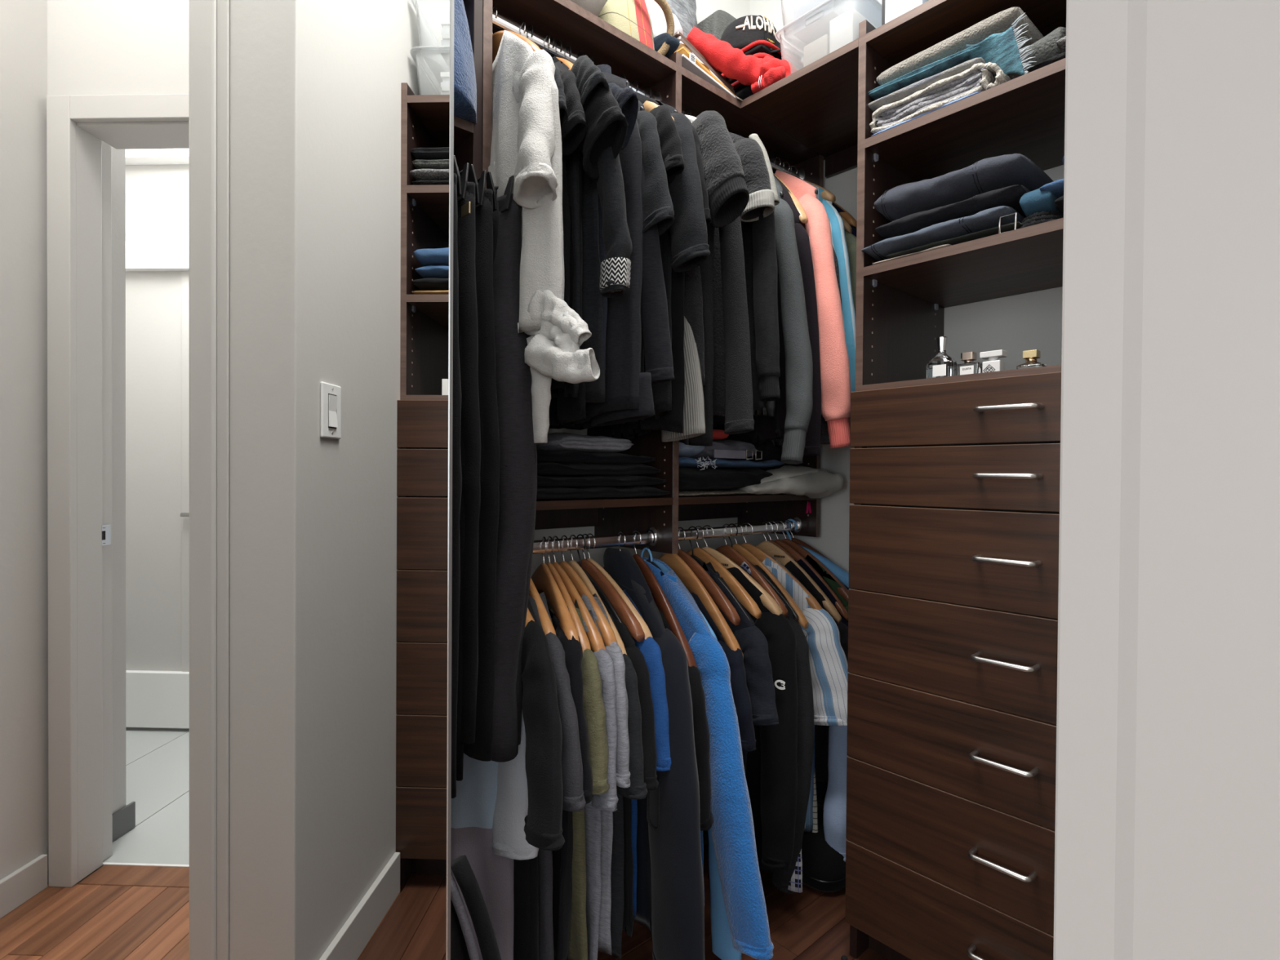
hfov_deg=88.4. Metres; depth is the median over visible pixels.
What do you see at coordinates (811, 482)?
trousers
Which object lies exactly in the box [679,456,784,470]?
jeans
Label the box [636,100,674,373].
black tee
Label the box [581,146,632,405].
sweater
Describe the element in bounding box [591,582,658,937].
black tee
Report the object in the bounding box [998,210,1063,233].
belt
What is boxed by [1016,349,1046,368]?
perfume bottle
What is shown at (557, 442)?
folded tee
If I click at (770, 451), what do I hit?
black knit
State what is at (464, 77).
sweater
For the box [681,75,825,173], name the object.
shelf
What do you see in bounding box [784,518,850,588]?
hanger
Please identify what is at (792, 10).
clear bin
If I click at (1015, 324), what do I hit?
wall
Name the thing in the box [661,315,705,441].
sweater
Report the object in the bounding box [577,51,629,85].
hanger
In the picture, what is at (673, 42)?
pouch
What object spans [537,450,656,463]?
sweater
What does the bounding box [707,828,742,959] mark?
trousers
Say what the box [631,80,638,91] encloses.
hanger
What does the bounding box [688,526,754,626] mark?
hanger
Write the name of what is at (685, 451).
folded garment
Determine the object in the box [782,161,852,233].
hanger
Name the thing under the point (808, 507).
ribbon
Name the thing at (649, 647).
blue tee
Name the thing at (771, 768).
jacket
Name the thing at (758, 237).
sweatshirt
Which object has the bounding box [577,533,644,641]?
hanger
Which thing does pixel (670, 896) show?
hooded jacket
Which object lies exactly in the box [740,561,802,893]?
plaid shirt
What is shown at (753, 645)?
polo shirt
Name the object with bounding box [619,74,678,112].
hanger
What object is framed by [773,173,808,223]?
hanger
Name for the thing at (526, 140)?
sweatshirt
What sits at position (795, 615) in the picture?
hanger
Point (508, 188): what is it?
hanger
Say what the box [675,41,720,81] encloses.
folder
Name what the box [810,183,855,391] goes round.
striped shirt
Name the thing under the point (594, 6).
pillow
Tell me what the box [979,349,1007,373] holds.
perfume bottle
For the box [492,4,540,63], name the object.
hanger
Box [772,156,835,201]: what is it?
hanger
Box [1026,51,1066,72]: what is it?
lace top
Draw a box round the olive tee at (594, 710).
[546,598,609,959]
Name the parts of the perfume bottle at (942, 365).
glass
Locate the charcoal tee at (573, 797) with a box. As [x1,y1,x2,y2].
[528,591,586,959]
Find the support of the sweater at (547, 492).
on the hanging unit
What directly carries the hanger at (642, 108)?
hanging from the hanging unit
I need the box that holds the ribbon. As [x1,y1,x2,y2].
[805,501,811,513]
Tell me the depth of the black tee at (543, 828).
1.11 m
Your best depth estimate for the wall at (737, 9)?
2.08 m
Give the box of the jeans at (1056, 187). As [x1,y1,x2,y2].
[1040,178,1063,198]
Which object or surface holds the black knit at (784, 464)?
on the hanging unit
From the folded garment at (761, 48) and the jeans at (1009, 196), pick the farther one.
the folded garment at (761, 48)
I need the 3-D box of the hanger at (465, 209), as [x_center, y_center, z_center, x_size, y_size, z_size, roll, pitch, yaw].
[-0.385,-0.535,1.240,0.038,0.174,0.345,0,1,-42]
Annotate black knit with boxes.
[719,427,782,461]
[726,461,800,490]
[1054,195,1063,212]
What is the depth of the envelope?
1.66 m
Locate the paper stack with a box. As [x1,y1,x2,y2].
[681,53,737,99]
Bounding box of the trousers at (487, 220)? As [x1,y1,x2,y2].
[463,188,500,761]
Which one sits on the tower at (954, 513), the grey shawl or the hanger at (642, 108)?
the grey shawl
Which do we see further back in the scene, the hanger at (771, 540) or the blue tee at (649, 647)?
the hanger at (771, 540)
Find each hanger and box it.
[453,155,462,197]
[457,162,479,217]
[457,164,514,212]
[475,169,497,212]
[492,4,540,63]
[521,20,525,33]
[524,608,534,626]
[528,24,533,37]
[528,577,555,635]
[530,536,579,642]
[538,536,591,652]
[546,33,573,70]
[550,35,554,48]
[551,535,605,652]
[556,40,562,52]
[558,535,617,645]
[565,44,571,57]
[567,534,626,654]
[576,533,622,622]
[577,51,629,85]
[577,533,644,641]
[586,533,653,639]
[589,57,644,111]
[602,63,674,120]
[602,531,626,569]
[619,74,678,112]
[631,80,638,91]
[632,529,697,668]
[644,87,696,123]
[644,528,662,571]
[658,552,743,657]
[676,527,740,625]
[686,525,761,618]
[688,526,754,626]
[701,524,782,615]
[715,524,788,617]
[727,523,798,621]
[732,523,808,629]
[740,522,822,609]
[755,520,841,623]
[766,520,795,559]
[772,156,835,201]
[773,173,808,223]
[773,520,848,621]
[781,520,848,601]
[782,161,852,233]
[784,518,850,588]
[788,519,848,590]
[790,165,857,227]
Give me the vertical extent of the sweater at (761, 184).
0.731 m
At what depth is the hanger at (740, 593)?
1.67 m
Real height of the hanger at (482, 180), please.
0.139 m
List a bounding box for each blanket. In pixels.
[867,57,985,111]
[869,62,1010,133]
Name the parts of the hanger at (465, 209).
brass plate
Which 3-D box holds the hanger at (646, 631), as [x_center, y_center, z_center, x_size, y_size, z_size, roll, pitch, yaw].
[-0.113,0.231,1.526,0.025,0.215,0.421,0,1,-39]
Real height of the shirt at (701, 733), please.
0.709 m
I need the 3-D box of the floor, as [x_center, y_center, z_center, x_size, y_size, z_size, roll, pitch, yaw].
[0.404,1.161,-1.461,6.550,0.061,5.850,0,1,-42]
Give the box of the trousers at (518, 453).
[491,193,537,762]
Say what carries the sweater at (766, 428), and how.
hanging from the hanger at (803, 218)
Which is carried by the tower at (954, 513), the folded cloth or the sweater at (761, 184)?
the folded cloth
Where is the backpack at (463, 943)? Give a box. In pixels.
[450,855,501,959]
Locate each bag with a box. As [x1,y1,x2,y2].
[597,0,674,56]
[644,0,683,37]
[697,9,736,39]
[801,808,845,892]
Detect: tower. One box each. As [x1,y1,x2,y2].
[453,0,483,183]
[844,0,1066,959]
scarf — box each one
[678,489,751,496]
[867,13,1036,100]
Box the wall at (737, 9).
[530,0,749,577]
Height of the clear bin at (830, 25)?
0.140 m
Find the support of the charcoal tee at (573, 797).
hanging from the hanger at (547, 625)
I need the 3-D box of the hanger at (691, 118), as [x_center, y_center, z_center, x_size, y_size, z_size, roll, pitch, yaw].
[0.020,-0.866,1.623,0.008,0.206,0.426,0,1,-30]
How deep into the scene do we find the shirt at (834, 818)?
1.77 m
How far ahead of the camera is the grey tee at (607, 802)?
1.30 m
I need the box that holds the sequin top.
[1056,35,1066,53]
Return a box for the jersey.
[686,26,790,93]
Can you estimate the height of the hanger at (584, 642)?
0.222 m
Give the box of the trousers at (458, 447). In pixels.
[451,173,465,798]
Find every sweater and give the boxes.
[453,0,476,123]
[536,485,670,499]
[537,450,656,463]
[537,462,661,475]
[537,475,666,487]
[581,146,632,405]
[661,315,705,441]
[678,466,773,490]
[684,110,749,387]
[712,132,779,416]
[716,175,821,455]
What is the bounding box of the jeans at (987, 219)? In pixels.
[861,205,1024,261]
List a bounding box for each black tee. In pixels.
[513,600,564,959]
[548,608,593,959]
[549,84,628,426]
[550,54,587,393]
[551,54,609,398]
[554,63,568,122]
[586,125,711,439]
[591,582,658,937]
[603,599,647,959]
[622,97,710,424]
[634,91,684,372]
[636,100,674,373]
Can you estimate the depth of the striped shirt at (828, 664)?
1.73 m
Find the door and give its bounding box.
[1053,0,1279,959]
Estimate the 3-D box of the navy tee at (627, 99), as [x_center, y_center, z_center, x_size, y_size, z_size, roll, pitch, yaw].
[-0.146,-0.529,1.439,0.066,0.675,0.549,0,1,-28]
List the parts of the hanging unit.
panel, hanging rod, hanging rod, panel, hanging rod, hanging rod, panel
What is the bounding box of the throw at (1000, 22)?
[876,6,1044,85]
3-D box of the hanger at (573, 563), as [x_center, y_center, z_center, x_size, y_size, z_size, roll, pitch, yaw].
[-0.149,0.246,1.492,0.025,0.244,0.423,0,1,-34]
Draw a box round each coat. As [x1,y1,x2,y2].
[804,555,848,611]
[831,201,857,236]
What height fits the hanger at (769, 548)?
0.279 m
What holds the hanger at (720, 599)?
hanging from the hanging unit
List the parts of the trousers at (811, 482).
leg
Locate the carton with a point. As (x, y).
(891, 9)
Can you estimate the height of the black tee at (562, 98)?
0.676 m
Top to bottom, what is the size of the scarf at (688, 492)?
0.017 m
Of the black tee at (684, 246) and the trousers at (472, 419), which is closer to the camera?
the trousers at (472, 419)
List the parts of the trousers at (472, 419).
leg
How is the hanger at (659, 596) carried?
hanging from the hanging unit
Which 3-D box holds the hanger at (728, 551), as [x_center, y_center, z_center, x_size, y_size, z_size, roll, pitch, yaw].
[0.247,0.236,1.846,0.025,0.225,0.422,0,1,-36]
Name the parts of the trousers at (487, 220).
leg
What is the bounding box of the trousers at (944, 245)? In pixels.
[871,244,951,264]
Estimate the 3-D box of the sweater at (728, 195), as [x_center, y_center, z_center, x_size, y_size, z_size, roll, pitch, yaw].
[0.076,-0.535,1.598,0.084,0.687,0.620,0,1,-24]
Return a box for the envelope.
[675,43,735,95]
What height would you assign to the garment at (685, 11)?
0.520 m
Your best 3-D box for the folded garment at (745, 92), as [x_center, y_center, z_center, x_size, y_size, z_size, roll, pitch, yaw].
[0.351,-1.055,1.965,0.373,0.079,0.314,0,1,-42]
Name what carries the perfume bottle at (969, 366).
on the tower at (954, 513)
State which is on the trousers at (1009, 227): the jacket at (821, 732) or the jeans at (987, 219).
the jeans at (987, 219)
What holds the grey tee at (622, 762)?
hanging from the hanger at (596, 642)
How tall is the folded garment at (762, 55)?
0.051 m
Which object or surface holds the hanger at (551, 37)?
hanging from the hanging unit
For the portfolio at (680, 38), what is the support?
on the folder
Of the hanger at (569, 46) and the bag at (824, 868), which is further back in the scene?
the bag at (824, 868)
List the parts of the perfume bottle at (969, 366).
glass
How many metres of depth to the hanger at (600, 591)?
1.44 m
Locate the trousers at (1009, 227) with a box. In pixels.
[885,222,1022,258]
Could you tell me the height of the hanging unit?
2.138 m
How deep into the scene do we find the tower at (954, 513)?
1.36 m
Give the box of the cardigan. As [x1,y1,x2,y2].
[771,246,842,447]
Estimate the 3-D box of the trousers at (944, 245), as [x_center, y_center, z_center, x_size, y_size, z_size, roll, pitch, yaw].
[0.683,-0.490,1.513,0.279,0.015,0.175,0,1,-42]
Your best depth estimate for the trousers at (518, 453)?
1.13 m
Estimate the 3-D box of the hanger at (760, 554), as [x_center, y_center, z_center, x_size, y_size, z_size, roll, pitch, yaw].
[0.316,0.244,1.904,0.428,0.242,0.025,1,1,34]
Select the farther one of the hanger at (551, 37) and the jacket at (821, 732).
the jacket at (821, 732)
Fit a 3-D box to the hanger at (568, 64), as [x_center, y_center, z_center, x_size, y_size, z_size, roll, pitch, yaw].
[-0.199,-0.855,1.424,0.025,0.227,0.433,0,1,-23]
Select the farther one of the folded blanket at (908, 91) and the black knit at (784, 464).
the black knit at (784, 464)
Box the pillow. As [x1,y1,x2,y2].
[569,0,607,16]
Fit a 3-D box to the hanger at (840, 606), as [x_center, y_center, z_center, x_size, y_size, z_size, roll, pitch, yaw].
[0.428,0.261,2.006,0.425,0.277,0.025,1,1,38]
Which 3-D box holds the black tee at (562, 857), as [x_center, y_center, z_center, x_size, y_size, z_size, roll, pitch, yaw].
[-0.197,0.602,1.404,0.057,0.692,0.576,0,1,-20]
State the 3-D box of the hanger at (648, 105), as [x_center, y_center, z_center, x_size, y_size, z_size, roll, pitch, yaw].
[-0.076,-0.847,1.517,0.025,0.244,0.457,0,1,-37]
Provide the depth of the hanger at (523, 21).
1.38 m
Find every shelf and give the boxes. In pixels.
[492,0,675,89]
[536,496,670,501]
[678,493,791,497]
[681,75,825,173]
[741,46,858,156]
[864,228,1063,307]
[865,69,1065,181]
[866,0,1066,65]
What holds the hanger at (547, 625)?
hanging from the hanging unit
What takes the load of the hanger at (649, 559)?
hanging from the hanging unit
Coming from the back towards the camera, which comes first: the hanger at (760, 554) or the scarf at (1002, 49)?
the hanger at (760, 554)
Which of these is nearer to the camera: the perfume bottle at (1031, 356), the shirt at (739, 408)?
the perfume bottle at (1031, 356)
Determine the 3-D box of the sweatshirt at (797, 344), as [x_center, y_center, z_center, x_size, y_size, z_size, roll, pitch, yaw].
[0.300,-0.452,1.819,0.080,0.822,0.588,0,1,-18]
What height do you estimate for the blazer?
0.714 m
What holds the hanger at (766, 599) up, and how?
hanging from the hanging unit
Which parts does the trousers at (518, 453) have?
leg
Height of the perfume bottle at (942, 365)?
0.092 m
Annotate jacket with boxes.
[603,547,705,959]
[702,565,798,871]
[784,559,848,784]
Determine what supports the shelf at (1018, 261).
attached to the tower at (954, 513)
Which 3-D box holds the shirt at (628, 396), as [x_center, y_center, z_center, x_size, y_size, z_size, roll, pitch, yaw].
[-0.126,-0.505,1.476,0.110,0.776,0.525,0,1,-40]
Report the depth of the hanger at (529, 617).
1.21 m
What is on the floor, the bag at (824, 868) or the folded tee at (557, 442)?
the bag at (824, 868)
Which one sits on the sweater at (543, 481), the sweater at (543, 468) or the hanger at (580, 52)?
the sweater at (543, 468)
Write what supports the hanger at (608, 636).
hanging from the hanging unit
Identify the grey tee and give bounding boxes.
[545,593,630,955]
[572,601,618,959]
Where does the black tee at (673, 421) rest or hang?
hanging from the hanger at (633, 82)
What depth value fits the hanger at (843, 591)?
1.97 m
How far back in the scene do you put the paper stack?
1.67 m
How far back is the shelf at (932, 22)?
1.42 m
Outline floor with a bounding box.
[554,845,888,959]
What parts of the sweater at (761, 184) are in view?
grey trim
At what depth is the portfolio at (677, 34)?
1.69 m
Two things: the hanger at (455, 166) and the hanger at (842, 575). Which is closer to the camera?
the hanger at (455, 166)
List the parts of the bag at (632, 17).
handle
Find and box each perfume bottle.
[926,336,957,378]
[956,351,982,375]
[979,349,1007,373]
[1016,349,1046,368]
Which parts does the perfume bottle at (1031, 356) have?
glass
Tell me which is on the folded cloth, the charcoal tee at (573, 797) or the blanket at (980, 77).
the blanket at (980, 77)
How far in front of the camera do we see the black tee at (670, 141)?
1.32 m
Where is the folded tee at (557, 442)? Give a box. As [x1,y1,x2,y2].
[536,432,634,453]
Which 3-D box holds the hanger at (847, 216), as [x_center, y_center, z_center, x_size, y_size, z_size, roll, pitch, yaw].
[0.472,-0.847,2.028,0.025,0.246,0.421,0,1,-45]
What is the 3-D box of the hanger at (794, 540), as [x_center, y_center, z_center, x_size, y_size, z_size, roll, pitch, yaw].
[0.488,0.236,2.059,0.425,0.227,0.025,1,1,38]
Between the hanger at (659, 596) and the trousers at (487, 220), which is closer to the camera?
the trousers at (487, 220)
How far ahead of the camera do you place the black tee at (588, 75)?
1.25 m
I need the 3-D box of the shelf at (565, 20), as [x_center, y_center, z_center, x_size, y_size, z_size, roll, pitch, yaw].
[-0.202,-1.005,1.550,0.498,0.019,0.312,0,1,-42]
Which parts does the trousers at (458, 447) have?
leg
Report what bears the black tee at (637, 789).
hanging from the hanger at (608, 636)
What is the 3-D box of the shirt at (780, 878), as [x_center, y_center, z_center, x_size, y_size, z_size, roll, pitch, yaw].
[0.276,0.632,1.846,0.101,0.797,0.535,0,1,-33]
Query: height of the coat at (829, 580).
0.724 m
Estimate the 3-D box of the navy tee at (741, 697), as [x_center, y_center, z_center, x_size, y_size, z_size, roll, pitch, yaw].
[0.095,0.541,1.685,0.061,0.533,0.540,0,1,-37]
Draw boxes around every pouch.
[653,32,679,57]
[712,429,728,439]
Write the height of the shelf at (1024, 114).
0.020 m
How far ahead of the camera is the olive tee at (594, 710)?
1.23 m
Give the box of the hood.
[603,547,653,619]
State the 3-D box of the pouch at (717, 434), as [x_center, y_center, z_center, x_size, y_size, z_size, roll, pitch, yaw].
[0.160,-0.123,1.791,0.094,0.028,0.139,0,1,-42]
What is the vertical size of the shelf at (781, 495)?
0.018 m
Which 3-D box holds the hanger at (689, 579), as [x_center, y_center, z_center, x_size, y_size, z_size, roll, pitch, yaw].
[0.093,0.270,1.687,0.025,0.292,0.455,0,1,-38]
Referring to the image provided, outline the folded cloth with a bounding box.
[871,91,981,136]
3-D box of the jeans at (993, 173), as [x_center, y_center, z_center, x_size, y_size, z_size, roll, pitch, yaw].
[0.736,-0.631,1.468,0.310,0.092,0.315,0,1,-42]
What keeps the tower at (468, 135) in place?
on the floor
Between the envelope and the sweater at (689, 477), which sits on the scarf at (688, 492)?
the sweater at (689, 477)
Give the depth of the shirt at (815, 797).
1.80 m
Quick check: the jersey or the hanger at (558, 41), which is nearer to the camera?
the hanger at (558, 41)
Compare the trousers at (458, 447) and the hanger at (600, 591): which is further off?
the hanger at (600, 591)
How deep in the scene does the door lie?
0.25 m
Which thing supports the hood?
attached to the hooded jacket at (670, 896)
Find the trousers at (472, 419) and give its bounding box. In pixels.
[458,182,484,743]
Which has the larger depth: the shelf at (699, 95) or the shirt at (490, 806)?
the shelf at (699, 95)
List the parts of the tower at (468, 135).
shelf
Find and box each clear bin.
[774,0,881,74]
[780,0,881,26]
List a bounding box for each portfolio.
[673,31,733,88]
[676,35,734,94]
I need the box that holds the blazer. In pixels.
[797,558,848,804]
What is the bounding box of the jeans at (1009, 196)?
[875,184,1031,238]
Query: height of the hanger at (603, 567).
0.202 m
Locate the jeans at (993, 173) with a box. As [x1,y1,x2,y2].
[874,153,1053,222]
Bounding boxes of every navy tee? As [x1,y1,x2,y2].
[597,83,638,379]
[690,592,755,751]
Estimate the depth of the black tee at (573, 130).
1.19 m
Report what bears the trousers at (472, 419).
hanging from the hanger at (465, 209)
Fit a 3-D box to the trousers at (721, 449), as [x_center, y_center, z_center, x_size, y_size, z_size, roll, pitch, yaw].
[0.179,-0.087,1.866,0.208,0.061,0.259,0,1,-42]
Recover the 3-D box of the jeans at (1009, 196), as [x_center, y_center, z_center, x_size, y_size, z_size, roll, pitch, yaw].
[0.738,-0.573,1.471,0.301,0.057,0.310,0,1,-42]
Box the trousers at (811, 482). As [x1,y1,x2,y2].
[730,465,843,498]
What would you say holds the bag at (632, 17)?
on the hanging unit
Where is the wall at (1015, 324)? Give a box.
[745,0,1064,810]
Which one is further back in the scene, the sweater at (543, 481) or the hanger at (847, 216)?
the hanger at (847, 216)
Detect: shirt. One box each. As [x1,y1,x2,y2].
[450,708,538,959]
[548,64,674,430]
[657,608,713,831]
[679,215,754,445]
[689,561,779,777]
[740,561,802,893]
[753,564,813,893]
[762,555,849,832]
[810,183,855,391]
[812,772,817,832]
[822,725,847,862]
[844,229,856,313]
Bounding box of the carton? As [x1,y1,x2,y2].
[881,0,928,25]
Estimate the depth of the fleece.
1.39 m
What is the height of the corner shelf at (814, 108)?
0.019 m
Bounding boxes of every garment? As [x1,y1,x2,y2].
[666,0,697,38]
[679,442,705,457]
[719,40,782,74]
[721,53,774,93]
[730,80,753,99]
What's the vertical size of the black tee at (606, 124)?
0.755 m
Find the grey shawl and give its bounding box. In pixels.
[1008,26,1066,79]
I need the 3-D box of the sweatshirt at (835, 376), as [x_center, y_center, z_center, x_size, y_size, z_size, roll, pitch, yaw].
[0.375,-0.480,1.893,0.085,0.791,0.574,0,1,-32]
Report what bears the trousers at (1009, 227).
on the trousers at (944, 245)
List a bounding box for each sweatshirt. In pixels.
[488,30,599,443]
[712,175,813,464]
[713,207,780,417]
[774,169,850,448]
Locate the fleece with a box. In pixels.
[640,547,773,959]
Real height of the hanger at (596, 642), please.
0.222 m
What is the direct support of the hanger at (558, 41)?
hanging from the hanging unit
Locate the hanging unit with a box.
[482,0,858,554]
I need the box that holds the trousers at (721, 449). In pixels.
[688,440,762,460]
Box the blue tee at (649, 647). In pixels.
[622,589,671,918]
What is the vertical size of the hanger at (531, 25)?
0.255 m
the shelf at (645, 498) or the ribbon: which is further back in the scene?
the ribbon
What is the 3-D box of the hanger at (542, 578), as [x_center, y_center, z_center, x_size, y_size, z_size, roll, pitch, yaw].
[-0.201,0.216,1.419,0.025,0.182,0.467,0,1,-20]

